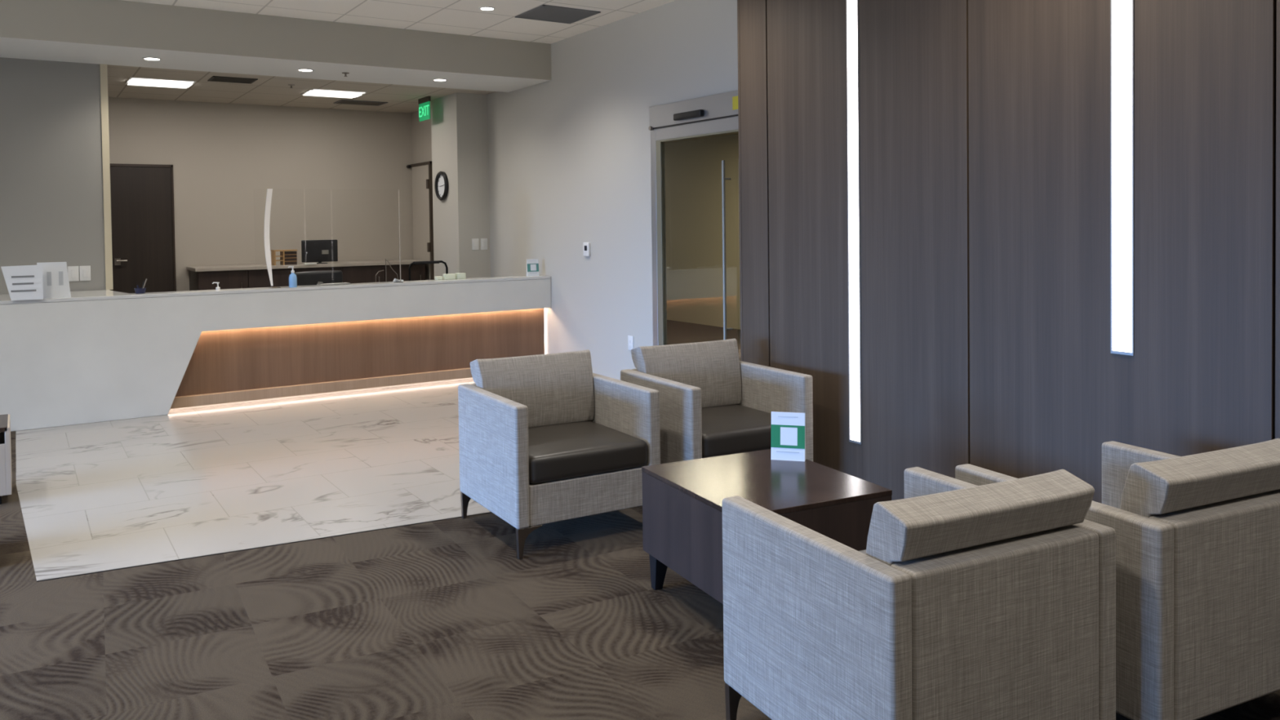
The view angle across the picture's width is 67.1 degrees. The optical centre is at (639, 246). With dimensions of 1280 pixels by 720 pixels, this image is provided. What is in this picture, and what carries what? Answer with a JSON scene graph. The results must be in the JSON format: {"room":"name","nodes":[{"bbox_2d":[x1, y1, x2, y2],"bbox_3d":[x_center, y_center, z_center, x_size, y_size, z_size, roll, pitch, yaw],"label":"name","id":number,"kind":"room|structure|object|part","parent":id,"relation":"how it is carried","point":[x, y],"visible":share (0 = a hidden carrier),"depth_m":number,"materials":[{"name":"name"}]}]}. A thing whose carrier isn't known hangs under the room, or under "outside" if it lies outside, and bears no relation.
{"room":"reception waiting area","nodes":[
{"label":"reception waiting area","id":0,"kind":"room"},
{"bbox_2d":[0,57,106,293],"bbox_3d":[-8.029,-0.032,6.594,7.698,3.040,0.140,-2,2,-33],"label":"wall","id":1,"kind":"structure","parent":0,"point":[51,193],"depth_m":8.39,"materials":[{"name":"grey paint"}]},
{"bbox_2d":[67,266,79,281],"bbox_3d":[-4.982,0.237,8.482,0.084,0.132,0.013,-2,2,-33],"label":"light switch","id":2,"kind":"object","parent":1,"relation":"attached to","point":[73,271],"visible":0.87,"depth_m":8.48,"materials":[{"name":"white plastic"}]},
{"bbox_2d":[79,266,90,280],"bbox_3d":[-4.907,0.235,8.531,0.084,0.132,0.013,-2,2,-33],"label":"light switch","id":3,"kind":"object","parent":1,"relation":"attached to","point":[85,271],"visible":1,"depth_m":8.53,"materials":[{"name":"white plastic"}]},
{"bbox_2d":[99,63,113,289],"bbox_3d":[-4.805,-0.621,8.677,0.056,2.008,0.175,-2,2,-33],"label":"trim","id":4,"kind":"structure","parent":1,"relation":"attached to","point":[104,72],"depth_m":8.60,"materials":[{"name":"beige"}]},
{"bbox_2d":[107,97,413,291],"bbox_3d":[-5.744,-0.213,11.290,6.647,3.110,0.100,-2,2,-33],"label":"wall","id":5,"kind":"structure","parent":0,"point":[219,153],"depth_m":11.79,"materials":[{"name":"beige paint"}]},
{"bbox_2d":[110,163,176,293],"bbox_3d":[-5.764,0.195,11.159,0.710,2.300,0.109,-2,2,-33],"label":"door","id":6,"kind":"structure","parent":5,"relation":"in","point":[143,213],"depth_m":11.17,"materials":[{"name":"brown wood"}]},
{"bbox_3d":[-5.931,0.171,11.025,0.125,0.080,0.065,-2,2,-33],"label":"lever","id":7,"kind":"part","parent":6,"relation":"part of","materials":[{"name":"silver metal"}]},
{"bbox_2d":[0,0,551,112],"bbox_3d":[-6.801,-1.827,8.343,11.747,0.470,3.850,-2,2,-33],"label":"ceiling","id":8,"kind":"structure","parent":0,"point":[122,33],"depth_m":8.79,"materials":[{"name":"beige paint"}]},
{"bbox_2d":[142,57,161,60],"bbox_3d":[-4.213,-1.621,8.326,0.152,0.006,0.152,-2,2,-33],"label":"recessed light","id":9,"kind":"object","parent":8,"relation":"in","point":[144,58],"visible":1,"depth_m":8.32,"materials":[{"name":"white plastic"}]},
{"bbox_2d":[124,76,195,88],"bbox_3d":[-4.950,-1.689,9.957,0.600,0.018,0.540,-2,2,-33],"label":"recessed light","id":10,"kind":"object","parent":8,"relation":"in","point":[135,81],"visible":1,"depth_m":9.91,"materials":[{"name":"white plastic"}]},
{"bbox_2d":[128,80,191,87],"bbox_3d":[-4.950,-1.686,9.957,0.560,0.012,0.220,-2,2,-33],"label":"diffuser","id":11,"kind":"object","parent":10,"relation":"attached to","point":[132,82],"depth_m":9.92,"materials":[{"name":"white plastic"}]},
{"bbox_2d":[207,75,257,84],"bbox_3d":[-4.148,-1.698,9.822,0.420,0.008,0.340,-2,2,-33],"label":"ceiling vent","id":12,"kind":"object","parent":8,"relation":"in","point":[214,78],"visible":1,"depth_m":9.80,"materials":[{"name":"grey metal"}]},
{"bbox_2d":[210,76,253,83],"bbox_3d":[-4.148,-1.700,9.821,0.380,0.006,0.300,-2,2,-33],"label":"grille","id":13,"kind":"object","parent":12,"relation":"attached to","point":[224,79],"depth_m":9.80,"materials":[{"name":"grey metal"}]},
{"bbox_2d":[297,68,314,71],"bbox_3d":[-3.130,-1.653,9.028,0.152,0.006,0.152,-2,2,-33],"label":"recessed light","id":14,"kind":"object","parent":8,"relation":"in","point":[298,69],"visible":1,"depth_m":9.00,"materials":[{"name":"white plastic"}]},
{"bbox_2d":[301,88,367,98],"bbox_3d":[-3.465,-1.732,10.919,0.600,0.018,0.540,-2,2,-33],"label":"recessed light","id":15,"kind":"object","parent":8,"relation":"in","point":[319,92],"visible":1,"depth_m":10.87,"materials":[{"name":"white plastic"}]},
{"bbox_2d":[306,90,361,97],"bbox_3d":[-3.465,-1.728,10.919,0.560,0.012,0.220,-2,2,-33],"label":"diffuser","id":16,"kind":"object","parent":15,"relation":"attached to","point":[309,92],"depth_m":10.88,"materials":[{"name":"white plastic"}]},
{"bbox_2d":[333,99,387,106],"bbox_3d":[-3.407,-1.756,11.767,0.560,0.008,0.360,-2,2,-33],"label":"ceiling vent","id":17,"kind":"object","parent":8,"relation":"in","point":[341,101],"visible":1,"depth_m":11.74,"materials":[{"name":"grey metal"}]},
{"bbox_2d":[337,100,383,105],"bbox_3d":[-3.407,-1.757,11.767,0.520,0.006,0.320,-2,2,-33],"label":"grille","id":18,"kind":"object","parent":17,"relation":"attached to","point":[346,102],"depth_m":11.74,"materials":[{"name":"brown"}]},
{"bbox_2d":[417,96,431,121],"bbox_3d":[-2.547,-1.630,11.407,0.026,0.265,0.342,-2,2,-33],"label":"exit sign","id":19,"kind":"object","parent":8,"relation":"hanging from","point":[424,103],"visible":1,"depth_m":11.38,"materials":[{"name":"green plastic"}]},
{"bbox_2d":[432,78,447,81],"bbox_3d":[-2.021,-1.685,9.746,0.152,0.006,0.152,-2,2,-33],"label":"recessed light","id":20,"kind":"object","parent":8,"relation":"in","point":[435,79],"visible":1,"depth_m":9.71,"materials":[{"name":"white plastic"}]},
{"bbox_2d":[122,0,675,44],"bbox_3d":[-2.552,-1.903,1.782,11.747,0.100,11.820,-2,2,-33],"label":"ceiling","id":21,"kind":"structure","parent":0,"point":[462,17],"depth_m":8.31,"materials":[{"name":"tile"}]},
{"bbox_2d":[479,6,495,10],"bbox_3d":[-1.300,-2.026,8.206,0.142,0.006,0.142,-2,2,-33],"label":"recessed light","id":22,"kind":"object","parent":21,"relation":"in","point":[483,8],"visible":1,"depth_m":8.19,"materials":[{"name":"white plastic"}]},
{"bbox_2d":[515,4,600,23],"bbox_3d":[-0.726,-2.038,8.471,0.560,0.008,0.550,-2,2,-33],"label":"ceiling vent","id":23,"kind":"object","parent":21,"relation":"in","point":[543,12],"visible":1,"depth_m":8.45,"materials":[{"name":"grey metal"}]},
{"bbox_2d":[411,106,431,166],"bbox_3d":[-2.602,-0.283,12.510,0.247,3.110,1.470,-2,2,-33],"label":"wall","id":24,"kind":"structure","parent":0,"point":[421,131],"depth_m":12.65,"materials":[{"name":"beige paint"}]},
{"bbox_2d":[406,160,434,279],"bbox_3d":[-2.875,0.087,12.646,0.081,2.370,0.735,-2,2,-33],"label":"door","id":25,"kind":"structure","parent":24,"relation":"in","point":[422,175],"depth_m":12.58,"materials":[{"name":"beige paint"}]},
{"bbox_2d":[431,92,490,279],"bbox_3d":[-2.088,-0.345,11.492,0.487,3.270,0.795,-2,2,-33],"label":"wall pier","id":26,"kind":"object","parent":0,"point":[459,121],"visible":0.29,"depth_m":11.16,"materials":[{"name":"grey paint"}]},
{"bbox_2d":[435,171,448,199],"bbox_3d":[-2.342,-0.719,11.378,0.045,0.344,0.344,-2,2,-33],"label":"wall clock","id":27,"kind":"object","parent":26,"relation":"attached to","point":[442,185],"visible":1,"depth_m":11.38,"materials":[{"name":"black plastic"}]},
{"bbox_2d":[471,238,479,249],"bbox_3d":[-1.899,-0.028,11.139,0.084,0.132,0.013,-2,2,-33],"label":"light switch","id":28,"kind":"object","parent":26,"relation":"attached to","point":[475,242],"visible":1,"depth_m":11.13,"materials":[{"name":"white plastic"}]},
{"bbox_2d":[480,238,487,249],"bbox_3d":[-1.808,-0.031,11.197,0.084,0.132,0.013,-2,2,-33],"label":"light switch","id":29,"kind":"object","parent":26,"relation":"attached to","point":[483,241],"visible":1,"depth_m":11.19,"materials":[{"name":"white plastic"}]},
{"bbox_2d":[487,0,737,380],"bbox_3d":[-0.196,-0.415,8.925,0.100,3.490,6.000,-2,2,-33],"label":"wall","id":30,"kind":"structure","parent":0,"point":[570,153],"depth_m":9.13,"materials":[{"name":"grey paint"}]},
{"bbox_2d":[582,242,590,256],"bbox_3d":[-0.515,0.025,9.321,0.026,0.132,0.104,-2,2,-33],"label":"thermostat","id":31,"kind":"object","parent":30,"relation":"attached to","point":[586,246],"visible":1,"depth_m":9.30,"materials":[{"name":"white plastic"}]},
{"bbox_2d":[627,335,633,350],"bbox_3d":[-0.084,0.870,8.709,0.010,0.132,0.084,-2,2,-33],"label":"wall outlet","id":32,"kind":"object","parent":30,"relation":"attached to","point":[630,339],"visible":0.92,"depth_m":8.70,"materials":[{"name":"white plastic"}]},
{"bbox_2d":[648,89,740,360],"bbox_3d":[0.704,0.082,7.463,0.163,2.546,2.155,-2,2,-33],"label":"door","id":33,"kind":"structure","parent":30,"relation":"in","point":[695,142],"depth_m":7.83,"materials":[{"name":"clear glass"}]},
{"bbox_3d":[0.671,0.046,7.439,0.083,1.420,0.026,-2,2,-33],"label":"pull handle","id":34,"kind":"part","parent":33,"relation":"part of","materials":[{"name":"silver metal"}]},
{"bbox_2d":[0,378,1279,719],"bbox_3d":[-3.538,1.512,3.363,12.047,0.001,15.850,-2,2,-33],"label":"floor","id":35,"kind":"structure","parent":0,"point":[442,620],"depth_m":4.12,"materials":[{"name":"carpet"}]},
{"bbox_2d":[0,413,12,503],"bbox_3d":[-3.960,1.244,5.487,0.640,0.440,0.470,-2,2,-33],"label":"base cabinet","id":36,"kind":"object","parent":35,"relation":"on","point":[6,477],"visible":1,"depth_m":5.46,"materials":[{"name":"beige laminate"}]},
{"bbox_3d":[-3.967,1.037,5.479,0.630,0.025,0.470,-2,2,-33],"label":"panel","id":37,"kind":"part","parent":36,"relation":"part of","materials":[{"name":"white"}]},
{"bbox_2d":[36,511,492,582],"bbox_3d":[-0.596,1.425,5.299,4.630,0.003,0.008,-1,2,-27],"label":"trim","id":38,"kind":"structure","parent":35,"relation":"on","point":[488,512],"depth_m":4.65,"materials":[{"name":"black plastic"}]},
{"bbox_2d":[0,275,551,431],"bbox_3d":[-4.464,0.895,8.259,7.845,1.012,0.958,-2,2,-33],"label":"reception desk","id":39,"kind":"object","parent":35,"relation":"on","point":[86,357],"visible":0.87,"depth_m":8.43,"materials":[{"name":"grey stone"}]},
{"bbox_2d":[0,264,43,300],"bbox_3d":[-4.782,0.278,7.468,0.270,0.270,0.034,-2,2,-33],"label":"sign","id":40,"kind":"object","parent":39,"relation":"on","point":[24,282],"visible":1,"depth_m":7.46,"materials":[{"name":"white paper"}]},
{"bbox_2d":[36,262,71,298],"bbox_3d":[-4.662,0.264,7.671,0.225,0.285,0.084,-2,2,-33],"label":"sign","id":41,"kind":"object","parent":39,"relation":"on","point":[55,282],"visible":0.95,"depth_m":7.64,"materials":[{"name":"white plastic"}]},
{"bbox_2d":[133,287,146,293],"bbox_3d":[-4.181,0.368,8.070,0.090,0.045,0.090,-2,2,-33],"label":"pen cup","id":42,"kind":"object","parent":39,"relation":"on","point":[138,291],"visible":1,"depth_m":8.04,"materials":[{"name":"blue plastic"}]},
{"bbox_2d":[212,282,220,289],"bbox_3d":[-3.691,0.341,8.400,0.064,0.069,0.036,-2,2,-33],"label":"soap pump","id":43,"kind":"object","parent":39,"relation":"on","point":[217,287],"visible":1,"depth_m":8.40,"materials":[{"name":"white plastic"}]},
{"bbox_2d":[0,275,551,304],"bbox_3d":[-4.470,0.403,8.247,7.845,0.027,0.958,-2,2,-33],"label":"countertop","id":44,"kind":"structure","parent":39,"relation":"on","point":[5,299],"depth_m":8.34,"materials":[{"name":"grey stone"}]},
{"bbox_2d":[288,266,297,287],"bbox_3d":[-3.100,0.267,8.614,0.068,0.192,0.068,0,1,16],"label":"sanitizer bottle","id":45,"kind":"object","parent":39,"relation":"on","point":[292,277],"visible":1,"depth_m":8.59,"materials":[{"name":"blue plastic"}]},
{"bbox_3d":[-4.309,0.913,8.020,7.844,0.985,0.060,-2,2,-33],"label":"panel","id":46,"kind":"part","parent":39,"relation":"part of","materials":[{"name":"brown wood"}]},
{"bbox_3d":[-2.539,1.277,9.054,3.722,0.090,0.059,-2,2,-33],"label":"board","id":47,"kind":"part","parent":39,"relation":"part of","materials":[{"name":"brown wood"}]},
{"bbox_2d":[253,188,403,288],"bbox_3d":[-2.833,-0.086,8.839,1.320,0.880,0.085,-2,2,-33],"label":"shield","id":48,"kind":"object","parent":39,"relation":"on","point":[329,237],"visible":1,"depth_m":8.81,"materials":[{"name":"clear"}]},
{"bbox_3d":[-3.334,-0.071,8.509,0.120,0.880,0.004,-2,2,-33],"label":"wing panel","id":49,"kind":"part","parent":48,"relation":"part of","materials":[{"name":"white plastic"}]},
{"bbox_2d":[434,275,442,279],"bbox_3d":[-1.983,0.309,9.495,0.060,0.035,0.060,-2,2,-33],"label":"card stack","id":50,"kind":"object","parent":39,"relation":"on","point":[438,277],"visible":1,"depth_m":9.47,"materials":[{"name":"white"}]},
{"bbox_2d":[442,273,455,279],"bbox_3d":[-1.891,0.297,9.554,0.110,0.055,0.060,-2,2,-33],"label":"card stack","id":51,"kind":"object","parent":39,"relation":"on","point":[449,276],"visible":1,"depth_m":9.53,"materials":[{"name":"white paper"}]},
{"bbox_2d":[455,272,466,279],"bbox_3d":[-1.790,0.291,9.619,0.090,0.060,0.060,-2,2,-33],"label":"card stack","id":52,"kind":"object","parent":39,"relation":"on","point":[458,275],"visible":1,"depth_m":9.60,"materials":[{"name":"white paper"}]},
{"bbox_2d":[526,258,538,275],"bbox_3d":[-1.115,0.216,10.008,0.125,0.175,0.045,-1,2,-26],"label":"table card","id":53,"kind":"object","parent":39,"relation":"on","point":[532,264],"visible":1,"depth_m":9.99,"materials":[{"name":"white paper"}]},
{"bbox_2d":[186,259,428,290],"bbox_3d":[-4.044,0.755,11.932,2.750,1.100,0.680,-2,2,-33],"label":"credenza","id":54,"kind":"object","parent":35,"relation":"on","point":[235,276],"visible":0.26,"depth_m":11.16,"materials":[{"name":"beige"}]},
{"bbox_3d":[-4.784,0.767,11.095,0.530,0.975,0.020,-2,2,-33],"label":"cabinet door","id":55,"kind":"part","parent":54,"relation":"part of","materials":[{"name":"brown wood"}]},
{"bbox_3d":[-4.332,0.754,11.387,0.530,0.975,0.020,-2,2,-33],"label":"cabinet door","id":56,"kind":"part","parent":54,"relation":"part of","materials":[{"name":"brown wood"}]},
{"bbox_2d":[186,259,428,271],"bbox_3d":[-4.051,0.225,11.919,2.750,0.040,0.680,-2,2,-33],"label":"countertop","id":57,"kind":"structure","parent":54,"relation":"on","point":[235,267],"depth_m":11.19,"materials":[{"name":"beige"}]},
{"bbox_3d":[-2.978,0.715,12.265,0.530,0.975,0.020,-2,2,-33],"label":"cabinet door","id":58,"kind":"part","parent":54,"relation":"part of","materials":[{"name":"brown wood"}]},
{"bbox_2d":[408,260,448,280],"bbox_3d":[-2.195,0.738,10.508,0.550,1.156,0.579,-2,2,-33],"label":"office chair","id":59,"kind":"object","parent":35,"relation":"on","point":[435,261],"visible":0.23,"depth_m":10.63,"materials":[{"name":"black plastic"}]},
{"bbox_2d":[457,349,660,559],"bbox_3d":[-0.426,1.007,4.968,0.785,0.851,0.776,-2,2,-31],"label":"armchair","id":60,"kind":"object","parent":35,"relation":"on","point":[544,438],"visible":0.98,"depth_m":4.80,"materials":[{"name":"fabric"}]},
{"bbox_3d":[-0.890,1.364,5.129,0.125,0.140,0.024,-2,2,-31],"label":"leg","id":61,"kind":"part","parent":60,"relation":"part of","materials":[{"name":"brown wood"}]},
{"bbox_3d":[-0.736,1.017,4.788,0.067,0.571,0.769,-2,2,-31],"label":"armrest","id":62,"kind":"part","parent":60,"relation":"part of","materials":[{"name":"fabric"}]},
{"bbox_3d":[-0.516,1.375,4.498,0.125,0.140,0.024,-2,2,-31],"label":"leg","id":63,"kind":"part","parent":60,"relation":"part of","materials":[{"name":"brown wood"}]},
{"bbox_2d":[470,349,594,427],"bbox_3d":[-0.570,0.770,5.200,0.663,0.385,0.182,-2,2,-31],"label":"cushion","id":64,"kind":"object","parent":60,"relation":"on","point":[557,388],"depth_m":5.15,"materials":[{"name":"fabric"}]},
{"bbox_3d":[-0.403,1.196,4.938,0.651,0.190,0.672,-2,2,-31],"label":"seat","id":65,"kind":"part","parent":60,"relation":"part of","materials":[{"name":"fabric"}]},
{"bbox_2d":[528,420,647,484],"bbox_3d":[-0.404,1.033,4.933,0.647,0.164,0.692,-2,2,-31],"label":"seat cushion","id":66,"kind":"object","parent":60,"relation":"on","point":[560,451],"depth_m":4.71,"materials":[{"name":"brown leather"}]},
{"bbox_3d":[-0.119,1.000,5.154,0.067,0.571,0.769,-2,2,-31],"label":"armrest","id":67,"kind":"part","parent":60,"relation":"part of","materials":[{"name":"fabric"}]},
{"bbox_2d":[620,338,813,463],"bbox_3d":[0.418,0.985,5.393,0.785,0.851,0.776,-2,2,-29],"label":"armchair","id":68,"kind":"object","parent":35,"relation":"on","point":[713,402],"visible":0.67,"depth_m":5.34,"materials":[{"name":"fabric"}]},
{"bbox_3d":[0.103,0.996,5.221,0.067,0.571,0.769,-2,2,-29],"label":"armrest","id":69,"kind":"part","parent":68,"relation":"part of","materials":[{"name":"fabric"}]},
{"bbox_2d":[631,338,741,407],"bbox_3d":[0.280,0.748,5.629,0.663,0.385,0.182,-2,2,-29],"label":"cushion","id":70,"kind":"object","parent":68,"relation":"on","point":[714,367],"depth_m":5.59,"materials":[{"name":"fabric"}]},
{"bbox_2d":[701,404,771,457],"bbox_3d":[0.439,1.011,5.358,0.647,0.164,0.692,-2,2,-29],"label":"seat cushion","id":71,"kind":"object","parent":68,"relation":"on","point":[726,428],"depth_m":5.08,"materials":[{"name":"brown leather"}]},
{"bbox_3d":[0.730,0.979,5.572,0.067,0.571,0.769,-2,2,-29],"label":"armrest","id":72,"kind":"part","parent":68,"relation":"part of","materials":[{"name":"fabric"}]},
{"bbox_2d":[641,448,892,604],"bbox_3d":[0.489,1.190,3.901,0.685,0.515,0.785,-1,2,-26],"label":"coffee table","id":73,"kind":"object","parent":35,"relation":"on","point":[682,500],"visible":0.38,"depth_m":3.75,"materials":[{"name":"brown wood"}]},
{"bbox_3d":[0.085,1.369,4.083,0.070,0.158,0.070,-1,2,-26],"label":"leg","id":74,"kind":"part","parent":73,"relation":"part of","materials":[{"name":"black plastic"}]},
{"bbox_2d":[770,411,805,461],"bbox_3d":[0.643,0.820,4.185,0.146,0.205,0.045,0,1,16],"label":"table card","id":75,"kind":"object","parent":73,"relation":"on","point":[788,436],"visible":1,"depth_m":4.17,"materials":[{"name":"white paper"}]},
{"bbox_2d":[722,466,1115,719],"bbox_3d":[0.770,1.046,2.784,0.785,0.851,0.776,-1,2,-26],"label":"armchair","id":76,"kind":"object","parent":35,"relation":"on","point":[962,600],"visible":1,"depth_m":2.48,"materials":[{"name":"fabric"}]},
{"bbox_3d":[0.321,1.403,2.973,0.125,0.140,0.024,-1,2,-26],"label":"leg","id":77,"kind":"part","parent":76,"relation":"part of","materials":[{"name":"brown wood"}]},
{"bbox_3d":[0.451,1.056,2.621,0.067,0.571,0.769,-1,2,-26],"label":"armrest","id":78,"kind":"part","parent":76,"relation":"part of","materials":[{"name":"fabric"}]},
{"bbox_2d":[858,549,866,554],"bbox_3d":[0.752,1.071,2.822,0.647,0.164,0.692,-1,2,-26],"label":"seat cushion","id":79,"kind":"object","parent":76,"relation":"on","point":[864,551],"depth_m":3.15,"materials":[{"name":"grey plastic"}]},
{"bbox_2d":[866,469,1094,565],"bbox_3d":[0.891,0.818,2.531,0.663,0.385,0.182,-1,2,-26],"label":"cushion","id":80,"kind":"object","parent":76,"relation":"on","point":[970,525],"depth_m":2.44,"materials":[{"name":"fabric"}]},
{"bbox_3d":[0.923,1.052,2.479,0.649,0.566,0.092,-1,2,-26],"label":"backrest","id":81,"kind":"part","parent":76,"relation":"part of","materials":[{"name":"fabric"}]},
{"bbox_3d":[1.093,1.040,2.941,0.067,0.571,0.769,-1,2,-26],"label":"armrest","id":82,"kind":"part","parent":76,"relation":"part of","materials":[{"name":"fabric"}]},
{"bbox_2d":[955,438,1279,719],"bbox_3d":[1.593,1.027,3.128,0.785,0.851,0.776,-1,2,-25],"label":"armchair","id":83,"kind":"object","parent":35,"relation":"on","point":[1197,535],"visible":0.59,"depth_m":2.72,"materials":[{"name":"fabric"}]},
{"bbox_3d":[1.271,1.037,2.971,0.067,0.571,0.769,-1,2,-25],"label":"armrest","id":84,"kind":"part","parent":83,"relation":"part of","materials":[{"name":"fabric"}]},
{"bbox_3d":[1.919,1.021,3.279,0.067,0.571,0.769,-1,2,-25],"label":"armrest","id":85,"kind":"part","parent":83,"relation":"part of","materials":[{"name":"fabric"}]},
{"bbox_2d":[1120,438,1279,517],"bbox_3d":[1.709,0.799,2.873,0.663,0.385,0.182,-1,2,-25],"label":"cushion","id":86,"kind":"object","parent":83,"relation":"on","point":[1218,483],"depth_m":2.76,"materials":[{"name":"fabric"}]},
{"bbox_3d":[1.740,1.033,2.820,0.649,0.566,0.092,-1,2,-25],"label":"backrest","id":87,"kind":"part","parent":83,"relation":"part of","materials":[{"name":"fabric"}]},
{"bbox_2d":[737,0,742,361],"bbox_3d":[1.009,-0.316,6.337,0.897,3.390,0.020,-2,2,-33],"label":"wall","id":88,"kind":"structure","parent":0,"point":[738,1],"depth_m":6.09,"materials":[{"name":"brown wood"}]},
{"bbox_2d":[1274,0,1276,439],"bbox_3d":[2.808,-0.252,2.865,0.100,3.390,7.760,-2,2,-33],"label":"wall","id":89,"kind":"structure","parent":0,"point":[1276,0],"depth_m":3.53,"materials":[{"name":"black wood"}]},
{"bbox_2d":[739,0,770,366],"bbox_3d":[0.716,-0.303,5.984,0.021,3.390,0.252,-2,2,-33],"label":"wood panel","id":90,"kind":"object","parent":89,"relation":"attached to","point":[753,13],"visible":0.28,"depth_m":5.97,"materials":[{"name":"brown wood"}]},
{"bbox_2d":[766,0,969,500],"bbox_3d":[1.186,-0.291,5.258,0.021,3.390,1.457,-2,2,-33],"label":"wood panel","id":91,"kind":"object","parent":89,"relation":"attached to","point":[913,54],"visible":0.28,"depth_m":5.11,"materials":[{"name":"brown wood"}]},
{"bbox_2d":[845,0,862,444],"bbox_3d":[1.167,-0.349,5.264,0.010,2.854,0.089,-2,2,-33],"label":"wall light","id":92,"kind":"object","parent":91,"relation":"attached to","point":[851,6],"visible":1,"depth_m":5.27,"materials":[{"name":"white plastic"}]},
{"bbox_2d":[968,0,1275,503],"bbox_3d":[1.951,-0.271,4.079,0.021,3.390,1.334,-2,2,-33],"label":"wood panel","id":93,"kind":"object","parent":89,"relation":"attached to","point":[1047,388],"visible":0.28,"depth_m":4.05,"materials":[{"name":"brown wood"}]},
{"bbox_2d":[1110,0,1133,355],"bbox_3d":[1.990,-0.654,3.979,0.010,2.202,0.098,-2,2,-33],"label":"wall light","id":94,"kind":"object","parent":93,"relation":"attached to","point":[1122,11],"visible":1,"depth_m":3.99,"materials":[{"name":"white plastic"}]},
{"bbox_2d":[1275,0,1279,439],"bbox_3d":[2.682,-0.253,2.952,0.021,3.390,1.333,-2,2,-33],"label":"wood panel","id":95,"kind":"object","parent":89,"relation":"attached to","point":[1277,50],"visible":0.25,"depth_m":3.50,"materials":[{"name":"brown wood"}]}
]}

